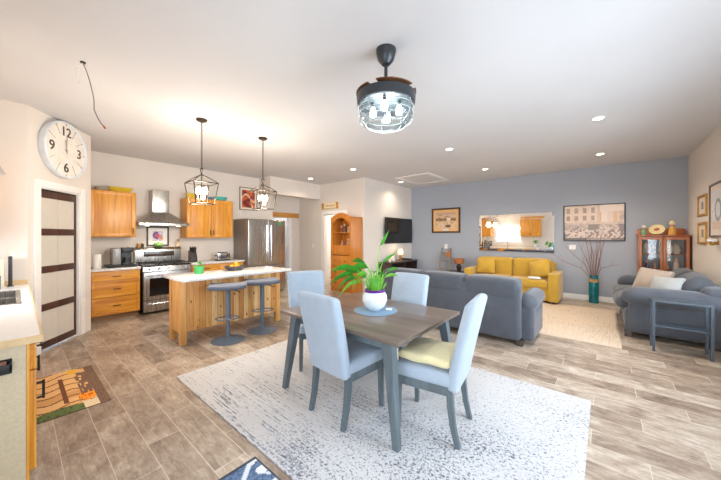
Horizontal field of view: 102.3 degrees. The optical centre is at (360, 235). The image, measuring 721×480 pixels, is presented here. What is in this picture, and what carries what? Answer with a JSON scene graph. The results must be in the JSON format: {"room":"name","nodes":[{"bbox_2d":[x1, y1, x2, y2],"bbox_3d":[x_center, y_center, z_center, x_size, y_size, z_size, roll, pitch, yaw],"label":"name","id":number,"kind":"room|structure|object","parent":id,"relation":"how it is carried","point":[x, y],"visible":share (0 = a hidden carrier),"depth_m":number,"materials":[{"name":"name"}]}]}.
{"room":"open-plan dining room","nodes":[
{"label":"open-plan dining room","id":0,"kind":"room"},
{"bbox_2d":[0,99,27,283],"bbox_3d":[-4.247,-0.045,3.278,0.120,3.050,0.650,0,0,40],"label":"wall","id":1,"kind":"structure","parent":0,"point":[13,115],"depth_m":3.41,"materials":[{"name":"beige paint"}]},
{"bbox_2d":[8,249,27,259],"bbox_3d":[-4.037,0.218,3.425,0.010,0.120,0.150,0,0,40],"label":"wall outlet","id":2,"kind":"object","parent":1,"relation":"attached to","point":[17,254],"visible":0.9,"depth_m":3.43,"materials":[{"name":"beige plastic"}]},
{"bbox_2d":[28,105,90,331],"bbox_3d":[-4.169,-0.045,4.023,0.100,3.050,1.122,0,0,-13],"label":"wall","id":3,"kind":"structure","parent":0,"point":[37,169],"depth_m":3.75,"materials":[{"name":"beige paint"}]},
{"bbox_2d":[4,279,26,284],"bbox_3d":[-3.166,0.544,2.369,2.695,0.049,0.640,0,0,40],"label":"backsplash","id":4,"kind":"structure","parent":3,"relation":"attached to","point":[15,282],"depth_m":3.41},
{"bbox_2d":[41,189,75,349],"bbox_3d":[-4.160,0.428,3.983,0.040,2.064,0.670,0,0,-13],"label":"door","id":5,"kind":"structure","parent":3,"relation":"in","point":[58,209],"depth_m":3.98,"materials":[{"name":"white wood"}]},
{"bbox_2d":[33,178,84,355],"bbox_3d":[-4.150,0.385,3.985,0.120,2.190,0.890,0,0,-13],"label":"trim","id":6,"kind":"structure","parent":3,"relation":"attached to","point":[38,184],"depth_m":4.14,"materials":[{"name":"white paint"}]},
{"bbox_2d":[38,120,86,178],"bbox_3d":[-4.068,-1.178,3.999,0.085,0.772,0.772,0,0,-13],"label":"wall clock","id":7,"kind":"object","parent":3,"relation":"attached to","point":[62,148],"visible":1,"depth_m":3.94,"materials":[{"name":"plastic"}]},
{"bbox_2d":[91,151,298,271],"bbox_3d":[-3.574,-0.045,7.449,0.580,3.050,5.260,0,0,40],"label":"wall","id":8,"kind":"structure","parent":0,"point":[141,175],"depth_m":6.39,"materials":[{"name":"beige paint"}]},
{"bbox_2d":[91,189,135,236],"bbox_3d":[-4.623,-0.400,5.395,0.458,0.840,0.675,0,0,40],"label":"upper cabinet","id":9,"kind":"object","parent":8,"relation":"attached to","point":[113,213],"visible":0.8,"depth_m":5.27,"materials":[{"name":"brown wood"}]},
{"bbox_2d":[107,186,132,191],"bbox_3d":[-4.533,-0.866,5.486,0.204,0.090,0.391,0,0,40],"label":"casserole dish","id":10,"kind":"object","parent":9,"relation":"on","point":[111,188],"visible":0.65,"depth_m":5.42,"materials":[{"name":"yellow ceramic"}]},
{"bbox_2d":[146,226,168,245],"bbox_3d":[-4.279,0.005,6.141,0.022,0.410,0.400,0,0,40],"label":"framed picture","id":11,"kind":"object","parent":8,"relation":"attached to","point":[154,234],"visible":0.97,"depth_m":6.12,"materials":[{"name":"paper"}]},
{"bbox_2d":[136,189,188,226],"bbox_3d":[-4.091,-0.570,5.964,0.540,0.741,0.860,0,0,40],"label":"range hood","id":12,"kind":"object","parent":8,"relation":"attached to","point":[158,215],"visible":0.96,"depth_m":5.91,"materials":[{"name":"silver metal"}]},
{"bbox_2d":[180,197,232,237],"bbox_3d":[-3.518,-0.395,6.709,0.458,0.870,1.000,0,0,40],"label":"upper cabinet","id":13,"kind":"object","parent":8,"relation":"attached to","point":[211,221],"visible":0.91,"depth_m":6.51,"materials":[{"name":"brown wood"}]},
{"bbox_2d":[239,186,256,210],"bbox_3d":[-2.966,-0.980,7.702,0.022,0.600,0.500,0,0,40],"label":"framed picture","id":14,"kind":"object","parent":8,"relation":"attached to","point":[244,199],"visible":0.91,"depth_m":7.67,"materials":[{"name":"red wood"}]},
{"bbox_2d":[242,190,254,207],"bbox_3d":[-2.968,-0.980,7.704,0.001,0.460,0.360,0,0,40],"label":"print","id":15,"kind":"object","parent":14,"relation":"attached to","point":[246,202],"depth_m":7.68},
{"bbox_2d":[273,217,291,281],"bbox_3d":[-2.529,0.450,9.033,0.140,2.060,0.850,0,0,40],"label":"trim","id":16,"kind":"structure","parent":8,"relation":"attached to","point":[288,220],"depth_m":9.29,"materials":[{"name":"white paint"}]},
{"bbox_2d":[273,212,298,217],"bbox_3d":[-2.395,-0.655,9.091,0.030,0.150,1.150,0,0,40],"label":"trim","id":17,"kind":"structure","parent":8,"relation":"attached to","point":[275,214],"depth_m":9.12,"materials":[{"name":"orange wood"}]},
{"bbox_2d":[259,176,319,199],"bbox_3d":[-2.009,-1.345,8.439,0.540,0.450,1.730,0,0,40],"label":"wall","id":18,"kind":"structure","parent":0,"point":[285,187],"depth_m":8.09,"materials":[{"name":"beige paint"}]},
{"bbox_2d":[273,177,366,290],"bbox_3d":[-1.563,-0.045,9.273,4.470,3.050,0.120,0,0,40],"label":"wall","id":19,"kind":"structure","parent":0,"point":[351,195],"depth_m":8.88,"materials":[{"name":"beige paint"}]},
{"bbox_2d":[322,202,338,209],"bbox_3d":[-0.909,-0.895,8.628,0.720,0.200,0.023,0,0,40],"label":"wall plaque","id":20,"kind":"object","parent":19,"relation":"attached to","point":[332,205],"visible":1,"depth_m":8.61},
{"bbox_2d":[327,215,333,277],"bbox_3d":[-0.093,-0.045,9.715,2.550,3.050,2.450,0,0,40],"label":"wall","id":21,"kind":"structure","parent":0,"point":[328,216],"depth_m":10.34,"materials":[{"name":"white paint"}]},
{"bbox_2d":[321,210,346,284],"bbox_3d":[-0.747,0.375,8.573,1.040,2.210,0.140,0,0,40],"label":"door frame","id":22,"kind":"structure","parent":21,"relation":"attached to","point":[324,215],"depth_m":8.82,"materials":[{"name":"white paint"}]},
{"bbox_2d":[0,0,720,188],"bbox_3d":[-0.474,-1.620,5.495,11.000,0.100,9.800,0,0,40],"label":"ceiling","id":23,"kind":"structure","parent":0,"point":[514,87],"depth_m":2.90,"materials":[{"name":"paint"}]},
{"bbox_2d":[77,61,105,128],"bbox_3d":[-2.426,-1.268,2.627,0.255,0.604,0.039,0,0,-4],"label":"wire","id":24,"kind":"object","parent":23,"relation":"hanging from","point":[81,62],"visible":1,"depth_m":2.62,"materials":[{"name":"brown metal"}]},
{"bbox_2d":[184,117,218,205],"bbox_3d":[-2.141,-0.997,3.918,0.323,1.146,0.323,0,0,40],"label":"lantern pendant","id":25,"kind":"object","parent":23,"relation":"hanging from","point":[200,191],"visible":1,"depth_m":3.91,"materials":[{"name":"brown metal"}]},
{"bbox_2d":[196,175,206,201],"bbox_3d":[-2.141,-0.646,3.918,0.102,0.368,0.101,0,0,40],"label":"candelabra","id":26,"kind":"object","parent":25,"relation":"on","point":[200,191],"depth_m":3.91,"materials":[{"name":"glass"}]},
{"bbox_2d":[248,137,276,209],"bbox_3d":[-1.566,-0.997,4.663,0.323,1.146,0.323,0,0,40],"label":"lantern pendant","id":27,"kind":"object","parent":23,"relation":"hanging from","point":[263,198],"visible":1,"depth_m":4.66,"materials":[{"name":"brown"}]},
{"bbox_2d":[259,185,266,206],"bbox_3d":[-1.566,-0.646,4.663,0.102,0.368,0.101,0,0,40],"label":"candelabra","id":28,"kind":"object","parent":27,"relation":"on","point":[263,198],"depth_m":4.66,"materials":[{"name":"glass"}]},
{"bbox_2d":[356,43,415,132],"bbox_3d":[0.215,-1.250,2.454,0.504,0.640,0.504,0,0,40],"label":"ceiling fan","id":29,"kind":"object","parent":23,"relation":"hanging from","point":[385,98],"visible":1,"depth_m":2.40,"materials":[{"name":"grey metal"}]},
{"bbox_2d":[395,172,449,184],"bbox_3d":[1.705,-1.558,7.961,1.000,0.021,1.260,0,0,40],"label":"ceiling hatch","id":30,"kind":"object","parent":23,"relation":"attached to","point":[423,178],"visible":1,"depth_m":7.88,"materials":[{"name":"white paint"}]},
{"bbox_2d":[30,277,720,479],"bbox_3d":[-0.474,1.530,5.495,11.000,0.100,9.800,0,0,40],"label":"floor","id":31,"kind":"structure","parent":0,"point":[655,415],"depth_m":2.60,"materials":[{"name":"brown tile"}]},
{"bbox_2d":[0,344,29,479],"bbox_3d":[-2.104,1.046,1.446,0.030,0.868,0.604,0,0,40],"label":"panel","id":32,"kind":"object","parent":31,"relation":"on","point":[15,386],"visible":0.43,"depth_m":1.63,"materials":[{"name":"beige paint"}]},
{"bbox_2d":[0,358,11,375],"bbox_3d":[-1.964,0.713,1.541,0.070,0.065,0.150,0,0,40],"label":"holder","id":33,"kind":"object","parent":32,"relation":"attached to","point":[5,365],"visible":1,"depth_m":1.57,"materials":[{"name":"black plastic"}]},
{"bbox_2d":[30,341,44,469],"bbox_3d":[-2.310,1.045,1.664,0.558,0.870,0.663,0,0,40],"label":"base cabinet","id":34,"kind":"object","parent":31,"relation":"on","point":[33,346],"visible":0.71,"depth_m":1.71,"materials":[{"name":"brown wood"}]},
{"bbox_2d":[0,279,43,348],"bbox_3d":[-3.123,0.566,2.341,2.797,0.092,0.652,0,0,40],"label":"countertop","id":35,"kind":"structure","parent":34,"relation":"on","point":[20,324],"depth_m":1.94,"materials":[{"name":"stone"}]},
{"bbox_2d":[0,258,5,286],"bbox_3d":[-4.000,0.409,3.245,0.076,0.320,0.048,0,0,40],"label":"stand","id":36,"kind":"object","parent":35,"relation":"on","point":[1,259],"visible":0.89,"depth_m":3.23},
{"bbox_2d":[0,290,20,305],"bbox_3d":[-3.369,0.652,2.582,0.960,0.175,0.455,0,0,40],"label":"sink","id":37,"kind":"object","parent":35,"relation":"in","point":[12,297],"visible":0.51,"depth_m":2.71,"materials":[{"name":"silver metal"}]},
{"bbox_2d":[0,297,15,304],"bbox_3d":[-3.185,0.657,2.428,0.440,0.165,0.415,0,0,40],"label":"basin","id":38,"kind":"object","parent":37,"relation":"in","point":[11,300],"depth_m":2.67,"materials":[{"name":"silver metal"}]},
{"bbox_2d":[0,291,15,297],"bbox_3d":[-3.549,0.657,2.733,0.450,0.165,0.415,0,0,40],"label":"basin","id":39,"kind":"object","parent":37,"relation":"in","point":[3,294],"depth_m":2.98,"materials":[{"name":"silver metal"}]},
{"bbox_2d":[7,256,13,286],"bbox_3d":[-3.963,0.399,3.289,0.076,0.340,0.048,0,0,40],"label":"stand","id":40,"kind":"object","parent":35,"relation":"on","point":[10,258],"visible":1,"depth_m":3.27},
{"bbox_2d":[36,365,110,423],"bbox_3d":[-2.807,1.477,2.799,1.080,0.007,0.450,0,0,40],"label":"kitchen mat","id":41,"kind":"object","parent":31,"relation":"on","point":[71,391],"visible":0.97,"depth_m":2.72,"materials":[{"name":"fabric"}]},
{"bbox_2d":[91,269,139,322],"bbox_3d":[-4.536,1.045,5.328,0.678,0.870,0.685,0,0,40],"label":"base cabinet","id":42,"kind":"object","parent":31,"relation":"on","point":[114,294],"visible":0.95,"depth_m":5.13,"materials":[{"name":"brown wood"}]},
{"bbox_2d":[91,266,140,271],"bbox_3d":[-4.551,0.589,5.324,0.660,0.038,0.720,0,0,40],"label":"countertop","id":43,"kind":"structure","parent":42,"relation":"on","point":[103,268],"depth_m":5.11,"materials":[{"name":"white stone"}]},
{"bbox_2d":[92,254,100,268],"bbox_3d":[-4.596,0.444,5.069,0.116,0.250,0.116,0,0,40],"label":"paper towel roll","id":44,"kind":"object","parent":43,"relation":"on","point":[96,258],"visible":1,"depth_m":5.02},
{"bbox_2d":[104,263,137,267],"bbox_3d":[-4.447,0.546,5.401,0.358,0.045,0.440,0,0,40],"label":"tray","id":45,"kind":"object","parent":43,"relation":"on","point":[133,264],"visible":0.97,"depth_m":5.30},
{"bbox_2d":[110,247,132,264],"bbox_3d":[-4.447,0.361,5.414,0.283,0.323,0.300,0,0,40],"label":"coffee maker","id":46,"kind":"object","parent":45,"relation":"on","point":[117,255],"visible":0.99,"depth_m":5.34,"materials":[{"name":"grey plastic"}]},
{"bbox_2d":[134,246,190,312],"bbox_3d":[-4.000,0.830,5.900,0.723,1.200,0.820,0,0,40],"label":"stove","id":47,"kind":"object","parent":31,"relation":"on","point":[154,262],"visible":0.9,"depth_m":5.66,"materials":[{"name":"metal"}]},
{"bbox_2d":[138,262,190,266],"bbox_3d":[-4.016,0.568,5.913,0.640,0.025,0.810,0,0,40],"label":"cooktop","id":48,"kind":"object","parent":47,"relation":"in","point":[142,264],"depth_m":5.74,"materials":[{"name":"metal"}]},
{"bbox_2d":[191,262,242,271],"bbox_3d":[-3.382,1.045,6.700,0.678,0.870,1.140,0,0,40],"label":"base cabinet","id":49,"kind":"object","parent":31,"relation":"on","point":[218,266],"visible":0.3,"depth_m":6.44,"materials":[{"name":"brown wood"}]},
{"bbox_2d":[189,259,244,264],"bbox_3d":[-3.387,0.589,6.708,0.660,0.038,1.155,0,0,40],"label":"countertop","id":50,"kind":"structure","parent":49,"relation":"on","point":[231,260],"depth_m":6.50,"materials":[{"name":"white stone"}]},
{"bbox_2d":[188,246,196,261],"bbox_3d":[-3.663,0.398,6.348,0.160,0.342,0.130,0,0,40],"label":"knife block","id":51,"kind":"object","parent":50,"relation":"on","point":[192,255],"visible":0.93,"depth_m":6.31,"materials":[{"name":"black wood"}]},
{"bbox_2d":[215,252,230,260],"bbox_3d":[-3.259,0.473,6.845,0.180,0.192,0.320,0,0,40],"label":"toaster","id":52,"kind":"object","parent":50,"relation":"on","point":[219,256],"visible":1,"depth_m":6.76,"materials":[{"name":"silver metal"}]},
{"bbox_2d":[207,281,246,345],"bbox_3d":[-1.882,1.079,4.131,0.500,0.802,0.450,0,0,-20],"label":"bar stool","id":53,"kind":"object","parent":31,"relation":"on","point":[228,339],"visible":1,"depth_m":4.08,"materials":[{"name":"grey metal"}]},
{"bbox_2d":[164,266,290,345],"bbox_3d":[-2.050,1.025,4.671,0.750,0.910,1.710,0,0,40],"label":"kitchen island","id":54,"kind":"object","parent":31,"relation":"on","point":[192,306],"visible":0.95,"depth_m":4.24,"materials":[{"name":"brown wood"}]},
{"bbox_2d":[194,262,203,273],"bbox_3d":[-2.453,0.477,4.413,0.141,0.184,0.153,0,0,40],"label":"planter","id":55,"kind":"object","parent":54,"relation":"on","point":[198,269],"visible":1,"depth_m":4.37,"materials":[{"name":"green ceramic"}]},
{"bbox_2d":[218,456,280,479],"bbox_3d":[-0.538,1.477,1.380,0.980,0.007,0.650,0,0,40],"label":"mat","id":56,"kind":"object","parent":31,"relation":"on","point":[253,469],"visible":1,"depth_m":1.80,"materials":[{"name":"fabric"}]},
{"bbox_2d":[234,218,284,290],"bbox_3d":[-2.580,0.515,7.521,0.788,1.870,1.050,0,0,40],"label":"refrigerator","id":57,"kind":"object","parent":31,"relation":"on","point":[258,242],"visible":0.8,"depth_m":7.22,"materials":[{"name":"silver metal"}]},
{"bbox_2d":[244,277,279,334],"bbox_3d":[-1.544,1.079,4.565,0.500,0.802,0.450,0,0,-26],"label":"bar stool","id":58,"kind":"object","parent":31,"relation":"on","point":[263,329],"visible":0.88,"depth_m":4.50,"materials":[{"name":"grey metal"}]},
{"bbox_2d":[331,213,361,293],"bbox_3d":[-0.390,0.435,7.848,0.740,2.090,0.491,0,0,40],"label":"bookcase","id":59,"kind":"object","parent":31,"relation":"on","point":[340,254],"visible":0.81,"depth_m":7.71,"materials":[{"name":"orange wood"}]},
{"bbox_2d":[176,338,590,479],"bbox_3d":[0.062,1.475,2.816,3.340,0.010,2.220,0,0,40],"label":"dining rug","id":60,"kind":"object","parent":31,"relation":"on","point":[517,430],"visible":0.68,"depth_m":2.25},
{"bbox_2d":[287,270,324,371],"bbox_3d":[-0.588,0.959,3.496,0.470,1.023,0.623,0,0,-26],"label":"dining chair","id":61,"kind":"object","parent":60,"relation":"on","point":[311,280],"visible":0.38,"depth_m":3.63,"materials":[{"name":"blue fabric"}]},
{"bbox_2d":[297,291,383,432],"bbox_3d":[-0.152,0.959,2.459,0.470,1.023,0.623,0,0,43],"label":"dining chair","id":62,"kind":"object","parent":60,"relation":"on","point":[349,360],"visible":0.94,"depth_m":2.27,"materials":[{"name":"blue fabric"}]},
{"bbox_2d":[280,294,459,452],"bbox_3d":[0.085,1.095,2.797,1.350,0.750,1.080,0,0,40],"label":"dining table","id":63,"kind":"object","parent":60,"relation":"on","point":[410,321],"visible":0.84,"depth_m":2.42,"materials":[{"name":"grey wood"}]},
{"bbox_2d":[354,306,396,315],"bbox_3d":[0.144,0.718,2.812,0.420,0.005,0.420,0,0,40],"label":"placemat","id":64,"kind":"object","parent":63,"relation":"on","point":[362,310],"visible":0.78,"depth_m":2.75,"materials":[{"name":"blue fabric"}]},
{"bbox_2d":[331,231,397,310],"bbox_3d":[0.050,0.328,2.843,0.516,0.771,0.569,0,0,40],"label":"peace lily","id":65,"kind":"object","parent":64,"relation":"on","point":[374,298],"visible":1,"depth_m":2.79,"materials":[{"name":"green plant"}]},
{"bbox_2d":[362,292,386,310],"bbox_3d":[0.139,0.626,2.837,0.244,0.175,0.244,0,0,40],"label":"pot","id":66,"kind":"object","parent":65,"relation":"on","point":[374,301],"depth_m":2.74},
{"bbox_2d":[391,272,428,357],"bbox_3d":[0.436,0.959,3.300,0.470,1.023,0.623,0,0,40],"label":"dining chair","id":67,"kind":"object","parent":60,"relation":"on","point":[407,287],"visible":0.33,"depth_m":3.42,"materials":[{"name":"blue fabric"}]},
{"bbox_2d":[397,293,486,449],"bbox_3d":[0.627,0.959,2.275,0.623,1.023,0.470,0,0,32],"label":"dining chair","id":68,"kind":"object","parent":60,"relation":"on","point":[445,382],"visible":0.8,"depth_m":2.05,"materials":[{"name":"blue fabric"}]},
{"bbox_2d":[399,337,454,368],"bbox_3d":[0.564,0.917,2.317,0.400,0.107,0.400,0,0,32],"label":"seat cushion","id":69,"kind":"object","parent":68,"relation":"on","point":[434,352],"visible":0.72,"depth_m":2.21,"materials":[{"name":"fabric"}]},
{"bbox_2d":[378,259,417,280],"bbox_3d":[1.162,1.105,8.647,0.466,0.750,1.490,0,0,40],"label":"media console","id":70,"kind":"object","parent":31,"relation":"on","point":[412,263],"visible":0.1,"depth_m":8.58,"materials":[{"name":"brown wood"}]},
{"bbox_2d":[438,248,450,270],"bbox_3d":[2.527,0.920,8.753,0.425,1.120,0.315,0,0,40],"label":"ladder","id":71,"kind":"object","parent":31,"relation":"on","point":[440,260],"visible":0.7,"depth_m":8.80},
{"bbox_2d":[382,267,544,346],"bbox_3d":[1.551,1.026,4.920,2.600,0.908,0.974,0,0,40],"label":"sofa","id":72,"kind":"object","parent":31,"relation":"on","point":[509,313],"visible":0.62,"depth_m":4.09,"materials":[{"name":"fabric"}]},
{"bbox_2d":[384,267,424,282],"bbox_3d":[0.791,0.725,5.155,0.721,0.306,0.356,0,0,40],"label":"cushion","id":73,"kind":"object","parent":72,"relation":"on","point":[389,279],"depth_m":5.12,"materials":[{"name":"grey fabric"}]},
{"bbox_2d":[421,270,467,289],"bbox_3d":[1.352,0.725,4.683,0.721,0.306,0.356,0,0,40],"label":"cushion","id":74,"kind":"object","parent":72,"relation":"on","point":[438,280],"depth_m":4.51,"materials":[{"name":"grey fabric"}]},
{"bbox_2d":[465,274,521,297],"bbox_3d":[1.913,0.725,4.211,0.721,0.306,0.356,0,0,40],"label":"cushion","id":75,"kind":"object","parent":72,"relation":"on","point":[494,286],"depth_m":4.06,"materials":[{"name":"grey fabric"}]},
{"bbox_2d":[538,302,621,348],"bbox_3d":[2.732,1.475,6.013,3.900,0.010,2.500,0,0,40],"label":"rug","id":76,"kind":"object","parent":31,"relation":"on","point":[597,326],"visible":0.44,"depth_m":4.83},
{"bbox_2d":[464,256,562,303],"bbox_3d":[3.722,1.008,7.166,2.030,0.945,0.960,0,0,40],"label":"sofa","id":77,"kind":"object","parent":76,"relation":"on","point":[552,284],"visible":0.62,"depth_m":6.86,"materials":[{"name":"yellow fabric"}]},
{"bbox_2d":[477,258,495,272],"bbox_3d":[3.230,0.755,7.475,0.432,0.384,0.232,0,0,32],"label":"throw pillow","id":78,"kind":"object","parent":77,"relation":"on","point":[484,265],"visible":1,"depth_m":7.40,"materials":[{"name":"yellow fabric"}]},
{"bbox_2d":[477,273,511,276],"bbox_3d":[3.334,1.065,7.342,0.811,0.210,0.730,0,0,40],"label":"seat cushion","id":79,"kind":"object","parent":77,"relation":"on","point":[499,274],"depth_m":7.29,"materials":[{"name":"yellow fabric"}]},
{"bbox_2d":[479,256,513,275],"bbox_3d":[3.557,0.795,7.606,0.811,0.520,0.320,0,0,40],"label":"cushion","id":80,"kind":"object","parent":77,"relation":"on","point":[503,265],"depth_m":7.36,"materials":[{"name":"yellow fabric"}]},
{"bbox_2d":[511,275,547,288],"bbox_3d":[3.961,1.065,6.815,0.811,0.210,0.730,0,0,40],"label":"seat cushion","id":81,"kind":"object","parent":77,"relation":"on","point":[527,283],"depth_m":6.51,"materials":[{"name":"yellow fabric"}]},
{"bbox_2d":[513,258,551,277],"bbox_3d":[4.183,0.795,7.079,0.811,0.520,0.320,0,0,40],"label":"cushion","id":82,"kind":"object","parent":77,"relation":"on","point":[521,267],"depth_m":7.07,"materials":[{"name":"yellow fabric"}]},
{"bbox_2d":[529,259,549,276],"bbox_3d":[4.115,0.755,6.679,0.234,0.468,0.509,0,0,-29],"label":"throw pillow","id":83,"kind":"object","parent":77,"relation":"on","point":[541,268],"visible":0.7,"depth_m":6.59,"materials":[{"name":"yellow fabric"}]},
{"bbox_2d":[589,275,598,303],"bbox_3d":[5.178,1.175,6.451,0.180,0.610,0.180,0,0,40],"label":"floor vase","id":84,"kind":"object","parent":31,"relation":"on","point":[593,284],"visible":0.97,"depth_m":6.38,"materials":[{"name":"teal ceramic"}]},
{"bbox_2d":[553,231,614,279],"bbox_3d":[4.969,0.650,6.526,1.260,1.532,0.174,0,0,33],"label":"bundle","id":85,"kind":"object","parent":84,"relation":"in","point":[592,271],"visible":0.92,"depth_m":6.42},
{"bbox_2d":[636,228,691,273],"bbox_3d":[5.993,0.665,5.777,0.735,1.630,0.404,0,0,40],"label":"curio cabinet","id":86,"kind":"object","parent":31,"relation":"on","point":[663,237],"visible":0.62,"depth_m":5.66,"materials":[{"name":"brown wood"}]},
{"bbox_2d":[649,224,664,234],"bbox_3d":[6.004,-0.127,5.896,0.234,0.213,0.127,0,0,40],"label":"decorative plate","id":87,"kind":"object","parent":86,"relation":"on","point":[656,229],"visible":1,"depth_m":5.87,"materials":[{"name":"yellow ceramic"}]},
{"bbox_2d":[642,253,685,254],"bbox_3d":[6.007,0.356,5.793,0.635,0.012,0.320,0,0,40],"label":"shelf","id":88,"kind":"object","parent":86,"relation":"attached to","point":[642,253],"depth_m":5.64,"materials":[{"name":"brown wood"}]},
{"bbox_2d":[668,221,676,234],"bbox_3d":[6.057,-0.160,5.647,0.118,0.280,0.118,0,0,40],"label":"figurine","id":89,"kind":"object","parent":86,"relation":"on","point":[672,230],"visible":1,"depth_m":5.62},
{"bbox_2d":[612,268,720,351],"bbox_3d":[4.792,1.000,4.672,1.120,0.960,2.000,0,0,40],"label":"loveseat","id":90,"kind":"object","parent":31,"relation":"on","point":[633,302],"visible":0.8,"depth_m":3.97,"materials":[{"name":"fabric"}]},
{"bbox_2d":[613,290,627,307],"bbox_3d":[4.435,1.010,4.472,0.830,0.260,0.754,0,0,40],"label":"seat cushion","id":91,"kind":"object","parent":90,"relation":"on","point":[617,298],"depth_m":4.44,"materials":[{"name":"grey fabric"}]},
{"bbox_2d":[612,284,631,294],"bbox_3d":[4.928,1.010,5.058,0.830,0.260,0.754,0,0,40],"label":"seat cushion","id":92,"kind":"object","parent":90,"relation":"on","point":[621,286],"depth_m":5.18,"materials":[{"name":"grey fabric"}]},
{"bbox_2d":[632,267,674,287],"bbox_3d":[4.581,0.730,4.575,0.273,0.435,0.569,0,0,4],"label":"throw pillow","id":93,"kind":"object","parent":90,"relation":"on","point":[644,277],"visible":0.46,"depth_m":4.55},
{"bbox_2d":[650,276,685,289],"bbox_3d":[4.460,0.760,4.246,0.233,0.344,0.446,0,0,-2],"label":"throw pillow","id":94,"kind":"object","parent":90,"relation":"on","point":[657,282],"visible":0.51,"depth_m":4.17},
{"bbox_2d":[670,268,693,277],"bbox_3d":[5.263,0.800,4.777,0.413,0.560,0.754,0,0,40],"label":"cushion","id":95,"kind":"object","parent":90,"relation":"on","point":[679,271],"depth_m":4.62,"materials":[{"name":"grey fabric"}]},
{"bbox_2d":[677,272,715,291],"bbox_3d":[4.769,0.800,4.190,0.413,0.560,0.754,0,0,40],"label":"cushion","id":96,"kind":"object","parent":90,"relation":"on","point":[695,281],"depth_m":3.95,"materials":[{"name":"grey fabric"}]},
{"bbox_2d":[650,297,714,361],"bbox_3d":[4.044,1.153,3.681,0.520,0.655,0.280,0,0,40],"label":"side table","id":97,"kind":"object","parent":31,"relation":"on","point":[707,305],"visible":1,"depth_m":3.61,"materials":[{"name":"wood"}]},
{"bbox_2d":[655,321,710,333],"bbox_3d":[4.044,1.156,3.681,0.470,0.018,0.240,0,0,40],"label":"shelf","id":98,"kind":"object","parent":97,"relation":"attached to","point":[705,330],"depth_m":3.64,"materials":[{"name":"wood"}]},
{"bbox_3d":[2.773,1.242,8.252,0.540,0.475,0.400,0,0,40],"label":"end table","id":99,"kind":"object","parent":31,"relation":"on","visible":0},
{"bbox_2d":[454,258,463,271],"bbox_3d":[2.788,0.820,8.239,0.290,0.370,0.290,0,0,40],"label":"table lamp","id":100,"kind":"object","parent":99,"relation":"on","point":[458,261],"visible":1,"depth_m":8.18,"materials":[{"name":"fabric"}]},
{"bbox_2d":[367,178,411,284],"bbox_3d":[0.897,-0.045,8.818,0.120,3.050,2.350,0,0,40],"label":"wall","id":101,"kind":"structure","parent":0,"point":[384,199],"depth_m":8.42,"materials":[{"name":"beige paint"}]},
{"bbox_2d":[385,217,411,254],"bbox_3d":[1.165,0.068,8.951,0.118,1.226,1.480,0,0,40],"label":"television","id":102,"kind":"object","parent":101,"relation":"attached to","point":[400,229],"visible":0.93,"depth_m":8.85,"materials":[{"name":"black plastic"}]},
{"bbox_2d":[412,156,687,297],"bbox_3d":[4.102,-0.045,7.735,6.420,3.050,0.120,0,0,40],"label":"wall","id":103,"kind":"structure","parent":0,"point":[654,192],"depth_m":6.93,"materials":[{"name":"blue paint"}]},
{"bbox_2d":[432,207,459,232],"bbox_3d":[2.606,-0.475,8.900,0.910,0.760,0.022,0,0,40],"label":"framed picture","id":104,"kind":"object","parent":103,"relation":"attached to","point":[444,220],"visible":1,"depth_m":8.88,"materials":[{"name":"paper"}]},
{"bbox_2d":[436,212,455,228],"bbox_3d":[2.608,-0.475,8.902,0.640,0.490,0.001,0,0,40],"label":"print","id":105,"kind":"object","parent":104,"relation":"attached to","point":[448,219],"depth_m":8.88},
{"bbox_2d":[479,212,553,252],"bbox_3d":[4.058,-0.086,7.676,1.780,0.985,0.026,0,0,40],"label":"wall mirror","id":106,"kind":"object","parent":103,"relation":"attached to","point":[529,232],"visible":1,"depth_m":7.61,"materials":[{"name":"silver mirror"}]},
{"bbox_2d":[484,218,547,246],"bbox_3d":[4.054,-0.086,7.672,1.520,0.725,0.014,0,0,40],"label":"mirror glass","id":107,"kind":"object","parent":106,"relation":"attached to","point":[498,232],"depth_m":7.64,"materials":[{"name":"silver mirror"}]},
{"bbox_2d":[563,293,614,302],"bbox_3d":[4.058,1.420,7.683,6.180,0.120,0.016,0,0,40],"label":"baseboard","id":108,"kind":"structure","parent":103,"relation":"attached to","point":[565,295],"depth_m":6.74,"materials":[{"name":"white paint"}]},
{"bbox_2d":[564,203,625,240],"bbox_3d":[5.300,-0.305,6.628,1.100,0.830,0.030,0,0,40],"label":"picture","id":109,"kind":"object","parent":103,"relation":"attached to","point":[579,220],"visible":1,"depth_m":6.60,"materials":[{"name":"paper"}]},
{"bbox_2d":[688,125,720,285],"bbox_3d":[3.523,-0.045,2.153,0.120,3.050,9.170,0,0,40],"label":"wall","id":110,"kind":"structure","parent":0,"point":[704,163],"depth_m":4.77,"materials":[{"name":"beige paint"}]},
{"bbox_2d":[697,193,707,216],"bbox_3d":[5.692,-0.505,4.843,0.022,0.355,0.560,0,0,40],"label":"framed picture","id":111,"kind":"object","parent":110,"relation":"attached to","point":[702,200],"visible":1,"depth_m":4.83,"materials":[{"name":"gold metal"}]},
{"bbox_2d":[699,198,704,212],"bbox_3d":[5.694,-0.505,4.841,0.001,0.215,0.420,0,0,40],"label":"print","id":112,"kind":"object","parent":111,"relation":"attached to","point":[701,202],"depth_m":4.83},
{"bbox_2d":[697,222,707,244],"bbox_3d":[5.685,-0.045,4.835,0.022,0.365,0.540,0,0,40],"label":"framed picture","id":113,"kind":"object","parent":110,"relation":"attached to","point":[702,227],"visible":1,"depth_m":4.83,"materials":[{"name":"gold metal"}]},
{"bbox_2d":[709,180,720,236],"bbox_3d":[5.144,-0.380,4.193,0.022,0.800,0.780,0,0,40],"label":"framed picture","id":114,"kind":"object","parent":110,"relation":"attached to","point":[715,188],"visible":1,"depth_m":4.26},
{"bbox_2d":[712,189,720,228],"bbox_3d":[5.147,-0.380,4.191,0.001,0.560,0.540,0,0,40],"label":"print","id":115,"kind":"object","parent":114,"relation":"attached to","point":[716,195],"depth_m":4.23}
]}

